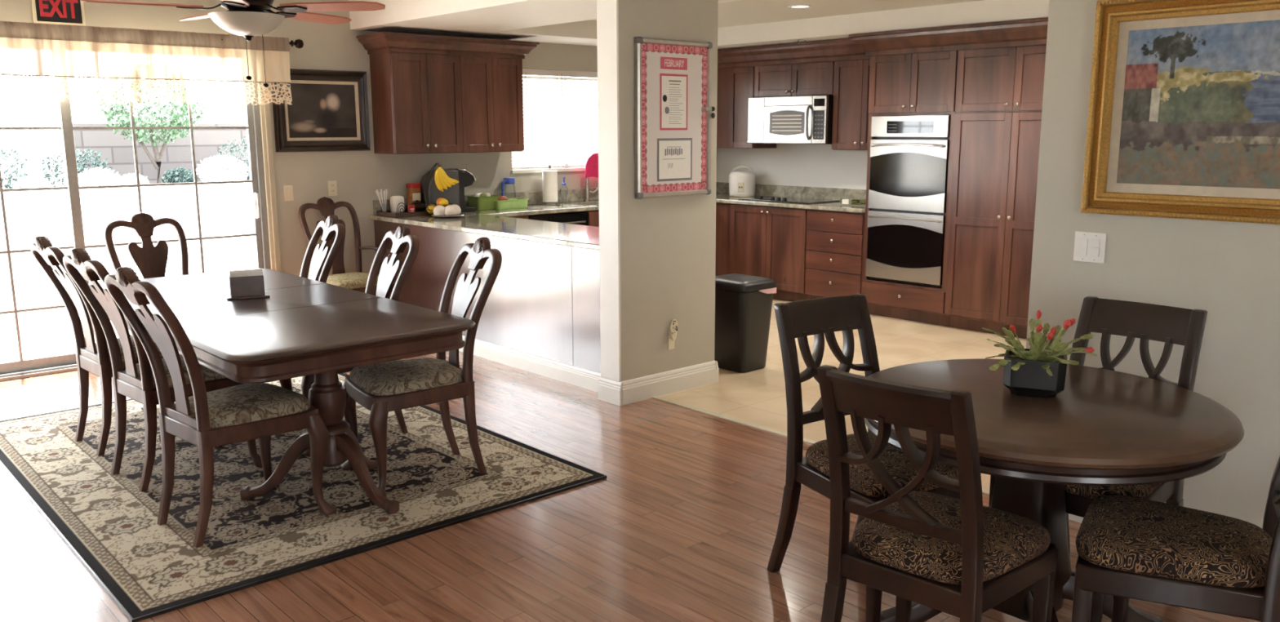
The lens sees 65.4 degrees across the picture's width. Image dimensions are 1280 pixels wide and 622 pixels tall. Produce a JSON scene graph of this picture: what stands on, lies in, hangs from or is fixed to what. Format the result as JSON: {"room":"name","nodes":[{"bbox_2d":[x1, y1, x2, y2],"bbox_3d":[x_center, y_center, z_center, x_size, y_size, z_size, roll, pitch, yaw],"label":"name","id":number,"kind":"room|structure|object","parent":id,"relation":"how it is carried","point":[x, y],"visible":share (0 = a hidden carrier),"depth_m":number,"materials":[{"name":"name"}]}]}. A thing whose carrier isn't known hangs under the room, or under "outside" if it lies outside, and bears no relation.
{"room":"dining room","nodes":[
{"label":"dining room","id":0,"kind":"room"},
{"bbox_2d":[0,0,598,278],"bbox_3d":[-3.069,-1.113,6.979,10.520,2.800,0.160,-9,14,-41],"label":"wall","id":1,"kind":"structure","parent":0,"point":[357,175],"depth_m":7.52,"materials":[{"name":"paint"}]},
{"bbox_2d":[0,76,81,374],"bbox_3d":[-4.127,-0.610,6.109,1.240,2.090,0.040,-9,14,-41],"label":"door","id":2,"kind":"structure","parent":1,"relation":"in","point":[21,365],"depth_m":6.38,"materials":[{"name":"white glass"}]},
{"bbox_2d":[31,0,85,26],"bbox_3d":[-3.620,-1.883,6.209,0.287,0.204,0.024,-9,14,-41],"label":"exit sign","id":3,"kind":"object","parent":1,"relation":"attached to","point":[70,12],"visible":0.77,"depth_m":6.21,"materials":[{"name":"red plastic"}]},
{"bbox_2d":[0,82,271,382],"bbox_3d":[-4.029,-0.617,6.173,3.410,2.120,0.160,-9,14,-41],"label":"trim","id":4,"kind":"structure","parent":1,"relation":"attached to","point":[255,108],"depth_m":7.16,"materials":[{"name":"metal"}]},
{"bbox_2d":[55,76,263,346],"bbox_3d":[-3.201,-0.745,6.832,1.240,2.090,0.110,-9,14,-41],"label":"door","id":5,"kind":"structure","parent":1,"relation":"in","point":[64,107],"depth_m":6.69,"materials":[{"name":"white metal"}]},
{"bbox_2d":[221,39,303,48],"bbox_3d":[-4.064,-1.653,5.753,4.362,0.070,0.154,-9,14,-41],"label":"curtain rod","id":6,"kind":"object","parent":1,"relation":"attached to","point":[298,43],"visible":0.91,"depth_m":7.11,"materials":[{"name":"brown metal"}]},
{"bbox_2d":[0,21,292,105],"bbox_3d":[-4.045,-1.438,5.721,4.199,0.481,0.158,-9,14,-41],"label":"valance","id":7,"kind":"object","parent":6,"relation":"hanging from","point":[37,50],"visible":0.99,"depth_m":6.40,"materials":[{"name":"beige fabric"}]},
{"bbox_2d":[257,82,281,271],"bbox_3d":[-3.969,-0.621,6.111,3.540,2.150,0.030,-9,14,-41],"label":"trim","id":8,"kind":"structure","parent":1,"relation":"attached to","point":[264,109],"depth_m":7.23,"materials":[{"name":"paint"}]},
{"bbox_2d":[283,184,293,200],"bbox_3d":[-2.588,-0.871,7.348,0.072,0.118,0.010,-9,14,-41],"label":"light switch","id":9,"kind":"object","parent":1,"relation":"attached to","point":[287,188],"visible":1,"depth_m":7.34,"materials":[{"name":"beige plastic"}]},
{"bbox_2d":[271,68,370,152],"bbox_3d":[-2.360,-1.490,7.424,0.738,0.595,0.042,-9,14,-41],"label":"framed picture","id":10,"kind":"object","parent":1,"relation":"attached to","point":[328,109],"visible":0.96,"depth_m":7.43},
{"bbox_2d":[327,180,337,195],"bbox_3d":[-2.334,-0.932,7.572,0.072,0.115,0.008,-9,14,-41],"label":"wall outlet","id":11,"kind":"object","parent":1,"relation":"attached to","point":[332,185],"visible":1,"depth_m":7.57,"materials":[{"name":"beige plastic"}]},
{"bbox_2d":[355,31,539,154],"bbox_3d":[-1.482,-1.703,7.919,1.390,0.880,0.440,-9,14,-41],"label":"upper cabinet","id":12,"kind":"object","parent":1,"relation":"attached to","point":[431,94],"visible":1,"depth_m":7.73,"materials":[{"name":"brown wood"}]},
{"bbox_2d":[510,80,586,173],"bbox_3d":[-0.652,-1.721,9.045,1.360,0.895,0.165,-9,14,-41],"label":"window","id":13,"kind":"structure","parent":1,"relation":"in","point":[579,168],"depth_m":8.96,"materials":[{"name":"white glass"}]},
{"bbox_2d":[511,68,598,168],"bbox_3d":[-0.645,-1.736,9.034,1.310,0.858,0.046,-9,14,-41],"label":"window blind","id":14,"kind":"object","parent":13,"relation":"attached to","point":[536,73],"visible":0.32,"depth_m":8.95,"materials":[{"name":"white plastic"}]},
{"bbox_2d":[373,182,866,214],"bbox_3d":[0.105,-0.894,8.222,3.815,0.112,2.332,-9,14,-41],"label":"backsplash","id":15,"kind":"structure","parent":1,"relation":"attached to","point":[817,193],"depth_m":9.17,"materials":[{"name":"grey stone"}]},
{"bbox_2d":[0,298,1260,621],"bbox_3d":[0.476,1.006,3.384,10.120,0.100,10.440,-9,14,-41],"label":"floor","id":16,"kind":"structure","parent":0,"point":[682,525],"depth_m":3.85,"materials":[{"name":"red wood"}]},
{"bbox_2d":[0,373,606,621],"bbox_3d":[-1.853,0.681,4.895,1.987,0.012,2.883,-9,14,-41],"label":"area rug","id":17,"kind":"object","parent":16,"relation":"on","point":[148,569],"visible":0.64,"depth_m":4.25,"materials":[{"name":"beige fabric"}]},
{"bbox_2d":[29,235,179,456],"bbox_3d":[-2.577,0.129,4.965,0.525,1.054,0.666,10,14,44],"label":"dining chair","id":18,"kind":"object","parent":17,"relation":"on","point":[95,358],"visible":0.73,"depth_m":4.80,"materials":[{"name":"brown wood"}]},
{"bbox_2d":[95,335,162,363],"bbox_3d":[-2.524,0.172,5.027,0.433,0.067,0.446,10,14,44],"label":"seat cushion","id":19,"kind":"object","parent":18,"relation":"on","point":[102,353],"depth_m":4.80,"materials":[{"name":"fabric"}]},
{"bbox_2d":[103,212,188,410],"bbox_3d":[-2.792,-0.035,5.866,0.525,1.054,0.666,-9,14,-41],"label":"dining chair","id":20,"kind":"object","parent":17,"relation":"on","point":[151,260],"visible":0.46,"depth_m":5.97,"materials":[{"name":"brown wood"}]},
{"bbox_2d":[62,248,262,492],"bbox_3d":[-2.140,0.214,4.489,0.525,1.054,0.666,9,14,42],"label":"dining chair","id":21,"kind":"object","parent":17,"relation":"on","point":[136,382],"visible":0.67,"depth_m":4.35,"materials":[{"name":"brown wood"}]},
{"bbox_2d":[124,355,226,388],"bbox_3d":[-2.088,0.257,4.553,0.433,0.067,0.446,9,14,42],"label":"seat cushion","id":22,"kind":"object","parent":21,"relation":"on","point":[134,378],"depth_m":4.39,"materials":[{"name":"fabric"}]},
{"bbox_2d":[104,266,337,547],"bbox_3d":[-1.648,0.318,3.910,0.525,1.054,0.666,9,14,41],"label":"dining chair","id":23,"kind":"object","parent":17,"relation":"on","point":[206,420],"visible":0.98,"depth_m":3.81,"materials":[{"name":"brown wood"}]},
{"bbox_2d":[173,382,310,427],"bbox_3d":[-1.598,0.361,3.975,0.433,0.067,0.446,9,14,41],"label":"seat cushion","id":24,"kind":"object","parent":23,"relation":"on","point":[260,404],"depth_m":3.86,"materials":[{"name":"fabric"}]},
{"bbox_2d":[88,268,475,514],"bbox_3d":[-1.803,0.324,4.730,1.038,0.750,2.318,-9,14,-41],"label":"dining table","id":25,"kind":"object","parent":17,"relation":"on","point":[305,326],"visible":0.65,"depth_m":4.12,"materials":[{"name":"brown wood"}]},
{"bbox_2d":[226,268,270,300],"bbox_3d":[-1.880,-0.131,4.769,0.190,0.131,0.110,-5,11,-24],"label":"napkin holder","id":26,"kind":"object","parent":25,"relation":"on","point":[249,283],"visible":1,"depth_m":4.74,"materials":[{"name":"brown wood"}]},
{"bbox_2d":[299,214,344,283],"bbox_3d":[-2.021,-0.001,5.665,0.666,1.054,0.525,-7,12,-33],"label":"dining chair","id":27,"kind":"object","parent":17,"relation":"on","point":[331,226],"visible":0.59,"depth_m":5.71,"materials":[{"name":"brown wood"}]},
{"bbox_2d":[279,224,419,456],"bbox_3d":[-1.471,0.106,5.066,0.666,1.054,0.525,-7,12,-33],"label":"dining chair","id":28,"kind":"object","parent":17,"relation":"on","point":[401,237],"visible":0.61,"depth_m":5.10,"materials":[{"name":"brown wood"}]},
{"bbox_2d":[340,236,502,497],"bbox_3d":[-0.973,0.213,4.471,0.666,1.054,0.525,-7,12,-31],"label":"dining chair","id":29,"kind":"object","parent":17,"relation":"on","point":[382,388],"visible":0.89,"depth_m":4.38,"materials":[{"name":"brown wood"}]},
{"bbox_2d":[349,357,462,395],"bbox_3d":[-1.036,0.273,4.442,0.446,0.067,0.433,-7,12,-31],"label":"seat cushion","id":30,"kind":"object","parent":29,"relation":"on","point":[415,376],"depth_m":4.33,"materials":[{"name":"fabric"}]},
{"bbox_2d":[298,196,400,301],"bbox_3d":[-2.156,-0.297,7.348,0.602,1.054,0.666,-9,14,-41],"label":"carved armchair","id":31,"kind":"object","parent":16,"relation":"on","point":[357,281],"visible":0.52,"depth_m":7.43,"materials":[{"name":"brown wood"}]},
{"bbox_2d":[326,272,378,288],"bbox_3d":[-2.106,-0.234,7.303,0.433,0.067,0.446,-9,14,-41],"label":"seat cushion","id":32,"kind":"object","parent":31,"relation":"on","point":[348,280],"depth_m":7.14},
{"bbox_2d":[373,219,600,373],"bbox_3d":[-0.891,-0.148,7.057,0.618,0.857,2.896,-9,14,-41],"label":"peninsula panel","id":33,"kind":"object","parent":16,"relation":"on","point":[543,300],"visible":0.28,"depth_m":6.42,"materials":[{"name":"paint"}]},
{"bbox_2d":[458,335,600,391],"bbox_3d":[-1.125,0.256,6.915,0.018,0.115,2.900,-9,14,-41],"label":"baseboard","id":34,"kind":"structure","parent":33,"relation":"attached to","point":[563,372],"depth_m":6.39,"materials":[{"name":"wood"}]},
{"bbox_2d":[368,182,866,250],"bbox_3d":[0.279,-0.838,8.007,3.856,0.147,2.895,-9,14,-41],"label":"countertop","id":35,"kind":"structure","parent":33,"relation":"on","point":[495,222],"depth_m":8.06,"materials":[{"name":"grey stone"}]},
{"bbox_2d":[376,208,433,217],"bbox_3d":[-1.817,-0.764,7.774,0.360,0.032,0.310,-9,14,-41],"label":"serving tray","id":36,"kind":"object","parent":35,"relation":"on","point":[425,212],"visible":0.51,"depth_m":7.65,"materials":[{"name":"brown wood"}]},
{"bbox_2d":[375,189,387,212],"bbox_3d":[-1.999,-0.849,7.736,0.101,0.192,0.059,-9,14,-41],"label":"utensil cup","id":37,"kind":"object","parent":36,"relation":"on","point":[385,190],"visible":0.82,"depth_m":7.74,"materials":[{"name":"clear plastic"}]},
{"bbox_2d":[389,195,404,213],"bbox_3d":[-1.894,-0.829,7.780,0.100,0.136,0.080,-9,14,-41],"label":"pack","id":38,"kind":"object","parent":36,"relation":"on","point":[395,201],"visible":0.83,"depth_m":7.74,"materials":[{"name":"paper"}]},
{"bbox_2d":[406,182,421,204],"bbox_3d":[-1.791,-0.900,7.917,0.104,0.226,0.074,-9,14,-41],"label":"jar","id":39,"kind":"object","parent":36,"relation":"on","point":[414,190],"visible":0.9,"depth_m":7.88,"materials":[{"name":"red plastic"}]},
{"bbox_2d":[424,163,453,216],"bbox_3d":[-1.543,-0.936,7.673,0.232,0.402,0.229,-9,14,-41],"label":"banana hanger","id":40,"kind":"object","parent":35,"relation":"on","point":[426,204],"visible":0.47,"depth_m":7.61,"materials":[{"name":"black metal"}]},
{"bbox_2d":[425,203,453,216],"bbox_3d":[-1.541,-0.781,7.702,0.229,0.087,0.229,-9,14,-41],"label":"wire basket","id":41,"kind":"object","parent":40,"relation":"on","point":[426,204],"depth_m":7.64,"materials":[{"name":"black metal"}]},
{"bbox_2d":[434,164,458,191],"bbox_3d":[-1.496,-1.025,7.689,0.058,0.207,0.236,7,13,35],"label":"banana bunch","id":42,"kind":"object","parent":40,"relation":"hanging from","point":[442,180],"visible":1,"depth_m":7.64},
{"bbox_2d":[420,168,475,212],"bbox_3d":[-1.543,-0.973,8.034,0.412,0.348,0.220,-7,12,-33],"label":"coffee maker","id":43,"kind":"object","parent":35,"relation":"on","point":[455,194],"visible":0.73,"depth_m":7.95,"materials":[{"name":"black plastic"}]},
{"bbox_2d":[466,195,498,210],"bbox_3d":[-1.308,-0.903,8.305,0.210,0.110,0.189,-9,14,-41],"label":"tub","id":44,"kind":"object","parent":35,"relation":"on","point":[481,203],"visible":0.77,"depth_m":8.23,"materials":[{"name":"plastic"}]},
{"bbox_2d":[501,177,515,198],"bbox_3d":[-1.136,-1.018,8.553,0.148,0.247,0.109,-9,14,-41],"label":"pitcher","id":45,"kind":"object","parent":35,"relation":"on","point":[506,180],"visible":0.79,"depth_m":8.50,"materials":[{"name":"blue plastic"}]},
{"bbox_2d":[493,197,528,209],"bbox_3d":[-1.108,-0.904,8.406,0.325,0.075,0.178,-9,14,-41],"label":"tub","id":46,"kind":"object","parent":35,"relation":"on","point":[517,202],"visible":0.74,"depth_m":8.34,"materials":[{"name":"plastic"}]},
{"bbox_2d":[540,164,559,205],"bbox_3d":[-0.789,-1.107,8.745,0.176,0.350,0.176,-9,14,-41],"label":"paper towel holder","id":47,"kind":"object","parent":35,"relation":"on","point":[549,178],"visible":1,"depth_m":8.70,"materials":[{"name":"paper"}]},
{"bbox_2d":[560,177,568,203],"bbox_3d":[-0.678,-1.079,8.906,0.088,0.235,0.043,-9,14,-41],"label":"soap bottle","id":48,"kind":"object","parent":35,"relation":"on","point":[563,178],"visible":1,"depth_m":8.90,"materials":[{"name":"clear plastic"}]},
{"bbox_2d":[584,177,598,201],"bbox_3d":[-0.403,-1.211,9.121,0.220,0.416,0.060,-1,10,-3],"label":"faucet","id":49,"kind":"object","parent":35,"relation":"on","point":[587,185],"visible":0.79,"depth_m":9.12,"materials":[{"name":"silver metal"}]},
{"bbox_2d":[585,152,598,177],"bbox_3d":[-0.379,-1.326,9.093,0.262,0.230,0.076,-9,14,-41],"label":"cloth","id":50,"kind":"object","parent":49,"relation":"on","point":[592,164],"visible":0.47,"depth_m":9.05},
{"bbox_2d":[728,165,755,196],"bbox_3d":[1.000,-1.269,9.752,0.255,0.292,0.265,2,11,12],"label":"rice cooker","id":51,"kind":"object","parent":35,"relation":"on","point":[741,182],"visible":1,"depth_m":9.65,"materials":[{"name":"white plastic"}]},
{"bbox_2d":[738,195,839,204],"bbox_3d":[1.376,-1.042,9.218,0.470,0.036,0.830,-9,14,-41],"label":"cooktop","id":52,"kind":"object","parent":35,"relation":"in","point":[770,198],"visible":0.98,"depth_m":9.10,"materials":[{"name":"black glass"}]},
{"bbox_2d":[839,198,866,204],"bbox_3d":[1.865,-0.934,8.545,0.122,0.047,0.393,-9,14,-41],"label":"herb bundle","id":53,"kind":"object","parent":35,"relation":"on","point":[843,201],"visible":0.77,"depth_m":8.55,"materials":[{"name":"plant"}]},
{"bbox_2d":[528,210,587,225],"bbox_3d":[-0.840,-0.433,8.617,0.610,0.855,0.576,-9,14,-41],"label":"dishwasher","id":54,"kind":"object","parent":16,"relation":"on","point":[580,218],"visible":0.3,"depth_m":8.40,"materials":[{"name":"black plastic"}]},
{"bbox_2d":[586,209,599,226],"bbox_3d":[-0.064,-0.565,9.320,1.490,0.857,0.588,-9,14,-41],"label":"base cabinet","id":55,"kind":"object","parent":16,"relation":"on","point":[593,215],"visible":0.06,"depth_m":8.61,"materials":[{"name":"brown wood"}]},
{"bbox_2d":[714,273,776,373],"bbox_3d":[0.644,0.072,6.534,0.336,0.602,0.396,-9,14,-41],"label":"trash can","id":56,"kind":"object","parent":16,"relation":"on","point":[743,302],"visible":0.83,"depth_m":6.40,"materials":[{"name":"plastic"}]},
{"bbox_2d":[715,202,810,302],"bbox_3d":[1.268,-0.580,9.376,0.648,0.857,1.177,-9,14,-41],"label":"base cabinet","id":57,"kind":"object","parent":16,"relation":"on","point":[770,242],"visible":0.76,"depth_m":9.08,"materials":[{"name":"brown wood"}]},
{"bbox_2d":[652,395,989,494],"bbox_3d":[0.836,0.652,5.019,0.035,0.007,2.247,-9,14,-41],"label":"trim","id":58,"kind":"structure","parent":16,"relation":"on","point":[806,440],"depth_m":5.37,"materials":[{"name":"paint"}]},
{"bbox_2d":[804,208,865,299],"bbox_3d":[1.865,-0.464,8.726,0.648,0.857,0.599,-9,14,-41],"label":"base cabinet","id":59,"kind":"object","parent":16,"relation":"on","point":[835,244],"visible":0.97,"depth_m":8.52,"materials":[{"name":"brown wood"}]},
{"bbox_2d":[766,293,959,621],"bbox_3d":[0.770,0.469,3.363,0.472,0.960,0.596,-6,12,-31],"label":"chair","id":60,"kind":"object","parent":16,"relation":"on","point":[800,319],"visible":0.64,"depth_m":3.40,"materials":[{"name":"brown wood"}]},
{"bbox_2d":[805,431,959,498],"bbox_3d":[0.804,0.489,3.310,0.458,0.080,0.464,-6,12,-31],"label":"seat cushion","id":61,"kind":"object","parent":60,"relation":"on","point":[864,484],"depth_m":3.15,"materials":[{"name":"fabric"}]},
{"bbox_2d":[862,49,959,326],"bbox_3d":[2.327,-0.999,8.106,0.648,2.130,0.780,-9,14,-41],"label":"tall cabinet","id":62,"kind":"object","parent":16,"relation":"on","point":[920,83],"visible":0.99,"depth_m":7.87,"materials":[{"name":"brown wood"}]},
{"bbox_2d":[865,115,951,287],"bbox_3d":[2.302,-0.907,8.103,0.639,1.330,0.695,-9,14,-41],"label":"double oven","id":63,"kind":"object","parent":62,"relation":"in","point":[909,154],"visible":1,"depth_m":7.91,"materials":[{"name":"silver metal"}]},
{"bbox_2d":[817,364,1057,621],"bbox_3d":[0.779,0.598,2.659,0.472,0.960,0.596,9,14,42],"label":"chair","id":64,"kind":"object","parent":16,"relation":"on","point":[963,557],"visible":1,"depth_m":2.51,"materials":[{"name":"brown wood"}]},
{"bbox_2d":[852,490,1050,584],"bbox_3d":[0.824,0.599,2.708,0.458,0.080,0.464,9,14,42],"label":"seat cushion","id":65,"kind":"object","parent":64,"relation":"on","point":[1015,544],"depth_m":2.58,"materials":[{"name":"fabric"}]},
{"bbox_2d":[944,44,1046,338],"bbox_3d":[2.902,-0.886,7.479,0.648,2.130,0.933,-9,14,-41],"label":"pantry cabinet","id":66,"kind":"object","parent":16,"relation":"on","point":[999,91],"visible":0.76,"depth_m":7.37,"materials":[{"name":"brown wood"}]},
{"bbox_2d":[717,17,1048,68],"bbox_3d":[1.734,-2.174,8.231,0.380,0.168,3.935,-9,14,-41],"label":"crown molding","id":67,"kind":"structure","parent":66,"relation":"attached to","point":[1028,32],"depth_m":7.76,"materials":[{"name":"brown wood"}]},
{"bbox_2d":[864,359,1244,621],"bbox_3d":[1.180,0.627,3.038,1.072,0.756,1.072,-9,14,-41],"label":"round table","id":68,"kind":"object","parent":16,"relation":"on","point":[1105,427],"visible":0.58,"depth_m":2.78,"materials":[{"name":"brown wood"}]},
{"bbox_2d":[982,310,1097,398],"bbox_3d":[1.197,0.128,3.003,0.332,0.236,0.337,4,11,22],"label":"potted plant","id":69,"kind":"object","parent":68,"relation":"on","point":[1037,371],"visible":1,"depth_m":2.95,"materials":[{"name":"plant"}]},
{"bbox_2d":[988,296,1207,621],"bbox_3d":[1.519,0.478,3.302,0.596,0.960,0.472,-9,14,-41],"label":"chair","id":70,"kind":"object","parent":16,"relation":"on","point":[1170,325],"visible":0.38,"depth_m":3.31,"materials":[{"name":"brown wood"}]},
{"bbox_2d":[1064,482,1162,499],"bbox_3d":[1.470,0.496,3.260,0.464,0.080,0.458,-9,14,-41],"label":"seat cushion","id":71,"kind":"object","parent":70,"relation":"on","point":[1148,491],"depth_m":3.03,"materials":[{"name":"fabric"}]},
{"bbox_2d":[1071,455,1279,621],"bbox_3d":[1.490,0.600,2.639,0.596,0.960,0.472,6,12,30],"label":"chair","id":72,"kind":"object","parent":16,"relation":"on","point":[1129,547],"visible":1,"depth_m":2.55,"materials":[{"name":"fabric"}]},
{"bbox_2d":[1075,494,1271,587],"bbox_3d":[1.434,0.603,2.673,0.464,0.080,0.458,6,12,30],"label":"seat cushion","id":73,"kind":"object","parent":72,"relation":"on","point":[1131,539],"depth_m":2.56,"materials":[{"name":"fabric"}]},
{"bbox_2d":[617,0,718,381],"bbox_3d":[0.118,-0.655,5.798,0.770,2.300,0.160,-9,14,-41],"label":"wall pillar","id":74,"kind":"structure","parent":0,"point":[668,244],"depth_m":5.74,"materials":[{"name":"paint"}]},
{"bbox_2d":[596,0,621,382],"bbox_3d":[-0.171,-0.668,5.529,0.013,2.155,0.164,-9,14,-41],"label":"wall","id":75,"kind":"structure","parent":74,"relation":"attached to","point":[607,15],"depth_m":5.52,"materials":[{"name":"white paint"}]},
{"bbox_2d":[597,360,718,405],"bbox_3d":[0.121,0.410,5.991,0.811,0.135,0.196,-9,14,-41],"label":"baseboard","id":76,"kind":"structure","parent":74,"relation":"attached to","point":[637,389],"depth_m":5.84,"materials":[{"name":"wood"}]},
{"bbox_2d":[667,319,678,350],"bbox_3d":[0.192,0.138,5.877,0.062,0.188,0.032,-9,14,-41],"label":"plug","id":77,"kind":"object","parent":74,"relation":"attached to","point":[673,325],"visible":1,"depth_m":5.87,"materials":[{"name":"beige plastic"}]},
{"bbox_2d":[669,319,678,340],"bbox_3d":[0.192,0.109,5.872,0.062,0.130,0.030,-9,14,-41],"label":"shade","id":78,"kind":"object","parent":77,"relation":"hanging from","point":[673,325],"depth_m":5.86,"materials":[{"name":"beige plastic"}]},
{"bbox_2d":[633,36,715,199],"bbox_3d":[0.203,-1.086,5.647,0.585,0.874,0.060,-9,14,-41],"label":"notice board","id":79,"kind":"object","parent":74,"relation":"attached to","point":[673,78],"visible":1,"depth_m":5.63,"materials":[{"name":"paper"}]},
{"bbox_2d":[595,0,982,27],"bbox_3d":[1.427,-2.393,7.091,2.985,0.355,5.370,-9,14,-41],"label":"ceiling","id":80,"kind":"structure","parent":0,"point":[742,12],"depth_m":7.60,"materials":[{"name":"paint"}]},
{"bbox_2d":[715,143,867,189],"bbox_3d":[2.644,-1.374,8.290,0.150,2.800,5.520,-9,14,-41],"label":"wall","id":81,"kind":"structure","parent":0,"point":[806,165],"depth_m":9.44,"materials":[{"name":"white paint"}]},
{"bbox_2d":[716,66,776,148],"bbox_3d":[0.886,-1.985,9.748,0.378,0.770,0.864,-9,14,-41],"label":"upper cabinet","id":82,"kind":"object","parent":81,"relation":"attached to","point":[735,85],"visible":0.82,"depth_m":9.52,"materials":[{"name":"brown wood"}]},
{"bbox_2d":[462,0,1049,48],"bbox_3d":[1.428,-2.142,7.137,2.985,0.155,5.370,-9,14,-41],"label":"ceiling","id":83,"kind":"structure","parent":81,"relation":"attached to","point":[835,27],"depth_m":8.00,"materials":[{"name":"white paint"}]},
{"bbox_2d":[747,94,833,144],"bbox_3d":[1.449,-1.739,9.089,0.476,0.418,0.903,-9,14,-41],"label":"microwave","id":84,"kind":"object","parent":81,"relation":"attached to","point":[806,119],"visible":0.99,"depth_m":8.92,"materials":[{"name":"white plastic"}]},
{"bbox_2d":[754,61,834,97],"bbox_3d":[1.481,-2.100,9.056,0.378,0.300,0.910,-9,14,-41],"label":"upper cabinet","id":85,"kind":"object","parent":81,"relation":"attached to","point":[811,78],"visible":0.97,"depth_m":8.93,"materials":[{"name":"brown wood"}]},
{"bbox_2d":[831,58,870,150],"bbox_3d":[1.975,-1.772,8.562,0.378,0.770,0.556,-9,14,-41],"label":"upper cabinet","id":86,"kind":"object","parent":81,"relation":"attached to","point":[850,131],"visible":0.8,"depth_m":8.53,"materials":[{"name":"brown wood"}]},
{"bbox_2d":[1003,347,1066,398],"bbox_3d":[1.191,0.189,3.011,0.174,0.115,0.174,4,11,22],"label":"pot","id":87,"kind":"object","parent":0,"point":[1031,379],"depth_m":2.94,"materials":[{"name":"ceramic"}]},
{"bbox_2d":[1026,0,1279,528],"bbox_3d":[3.335,-0.248,2.124,0.150,2.800,5.095,-9,14,-41],"label":"wall","id":88,"kind":"structure","parent":0,"point":[1230,271],"depth_m":3.63,"materials":[{"name":"paint"}]},
{"bbox_2d":[348,0,740,36],"bbox_3d":[-0.046,-2.078,5.826,0.945,0.510,5.325,-9,14,-41],"label":"ceiling","id":89,"kind":"structure","parent":88,"relation":"attached to","point":[452,18],"depth_m":6.81,"materials":[{"name":"white paint"}]},
{"bbox_2d":[1073,231,1106,263],"bbox_3d":[1.721,-0.244,3.820,0.011,0.115,0.120,-9,14,-41],"label":"light switch","id":90,"kind":"object","parent":88,"relation":"attached to","point":[1089,246],"visible":1,"depth_m":3.82,"materials":[{"name":"white plastic"}]},
{"bbox_2d":[1080,0,1279,224],"bbox_3d":[2.095,-0.679,3.294,0.042,0.778,1.220,-9,14,-41],"label":"landscape picture","id":91,"kind":"object","parent":88,"relation":"attached to","point":[1184,118],"visible":1,"depth_m":3.50,"materials":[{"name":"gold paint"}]},
{"bbox_3d":[0.488,-1.850,2.875,10.470,0.100,10.730,-9,14,-41],"label":"ceiling","id":92,"kind":"structure","parent":0,"visible":0},
{"bbox_2d":[80,0,385,87],"bbox_3d":[-1.885,-1.582,4.664,1.290,1.049,1.261,-9,14,-41],"label":"ceiling fan","id":93,"kind":"object","parent":92,"relation":"hanging from","point":[248,19],"visible":1,"depth_m":4.60,"materials":[{"name":"brown metal"}]},
{"label":"outside","id":94,"kind":"structure","parent":0,"visible":0},
{"bbox_2d":[0,160,586,362],"bbox_3d":[-12.170,-2.125,20.886,70.000,0.090,32.620,-9,14,-41],"label":"ground","id":95,"kind":"structure","parent":94,"point":[45,332],"depth_m":9.89,"materials":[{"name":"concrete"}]},
{"bbox_2d":[0,182,254,264],"bbox_3d":[-6.516,-1.223,13.175,20.000,0.870,0.300,-9,14,-41],"label":"garden wall","id":96,"kind":"structure","parent":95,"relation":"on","point":[227,207],"depth_m":12.86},
{"bbox_2d":[58,123,249,186],"bbox_3d":[-7.624,-2.158,16.029,2.850,1.690,0.200,-9,14,-41],"label":"wall","id":97,"kind":"structure","parent":95,"relation":"on","point":[118,151],"depth_m":15.82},
{"bbox_3d":[-7.519,-1.350,14.279,20.000,0.730,2.670,-9,14,-41],"label":"soil","id":98,"kind":"object","parent":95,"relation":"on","visible":0},
{"bbox_2d":[0,146,30,189],"bbox_3d":[-8.445,-1.815,12.877,1.014,0.696,0.860,-9,14,-41],"label":"shrub","id":99,"kind":"object","parent":98,"relation":"on","point":[12,166],"visible":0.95,"depth_m":13.00,"materials":[{"name":"green plant"}]},
{"bbox_2d":[39,147,112,186],"bbox_3d":[-7.818,-1.952,13.826,0.906,0.621,0.772,-9,14,-41],"label":"shrub","id":100,"kind":"object","parent":98,"relation":"on","point":[93,162],"visible":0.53,"depth_m":13.70,"materials":[{"name":"green plant"}]},
{"bbox_2d":[77,166,120,186],"bbox_3d":[-7.202,-1.728,13.280,0.546,0.390,0.460,-9,14,-41],"label":"shrub","id":101,"kind":"object","parent":98,"relation":"on","point":[111,179],"visible":0.69,"depth_m":13.19,"materials":[{"name":"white plant"}]},
{"bbox_2d":[118,173,149,185],"bbox_3d":[-6.914,-1.738,13.610,0.406,0.288,0.346,-9,14,-41],"label":"shrub","id":102,"kind":"object","parent":98,"relation":"on","point":[130,179],"visible":0.58,"depth_m":13.52,"materials":[{"name":"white plant"}]},
{"bbox_2d":[95,78,204,183],"bbox_3d":[-7.039,-2.676,14.426,1.432,1.826,1.363,-9,14,-41],"label":"tree","id":103,"kind":"object","parent":98,"relation":"on","point":[174,116],"visible":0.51,"depth_m":14.22,"materials":[{"name":"green plant"}]},
{"bbox_2d":[160,167,199,183],"bbox_3d":[-6.506,-1.862,14.103,0.518,0.356,0.430,-9,14,-41],"label":"shrub","id":104,"kind":"object","parent":98,"relation":"on","point":[180,175],"visible":0.58,"depth_m":14.00,"materials":[{"name":"green plant"}]},
{"bbox_2d":[195,155,248,182],"bbox_3d":[-6.055,-2.019,14.483,0.728,0.503,0.626,-9,14,-41],"label":"shrub","id":105,"kind":"object","parent":98,"relation":"on","point":[221,161],"visible":0.85,"depth_m":14.38,"materials":[{"name":"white plant"}]},
{"bbox_2d":[213,136,249,180],"bbox_3d":[-5.953,-2.285,15.214,1.079,0.762,0.911,-9,14,-41],"label":"shrub","id":106,"kind":"object","parent":98,"relation":"on","point":[224,146],"visible":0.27,"depth_m":15.06,"materials":[{"name":"green plant"}]},
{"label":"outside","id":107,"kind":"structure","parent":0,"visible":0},
{"bbox_2d":[0,152,595,177],"bbox_3d":[0.007,1.835,0.336,120.000,0.370,120.000,-9,14,-41],"label":"ground","id":108,"kind":"structure","parent":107,"point":[35,171],"depth_m":44.19,"materials":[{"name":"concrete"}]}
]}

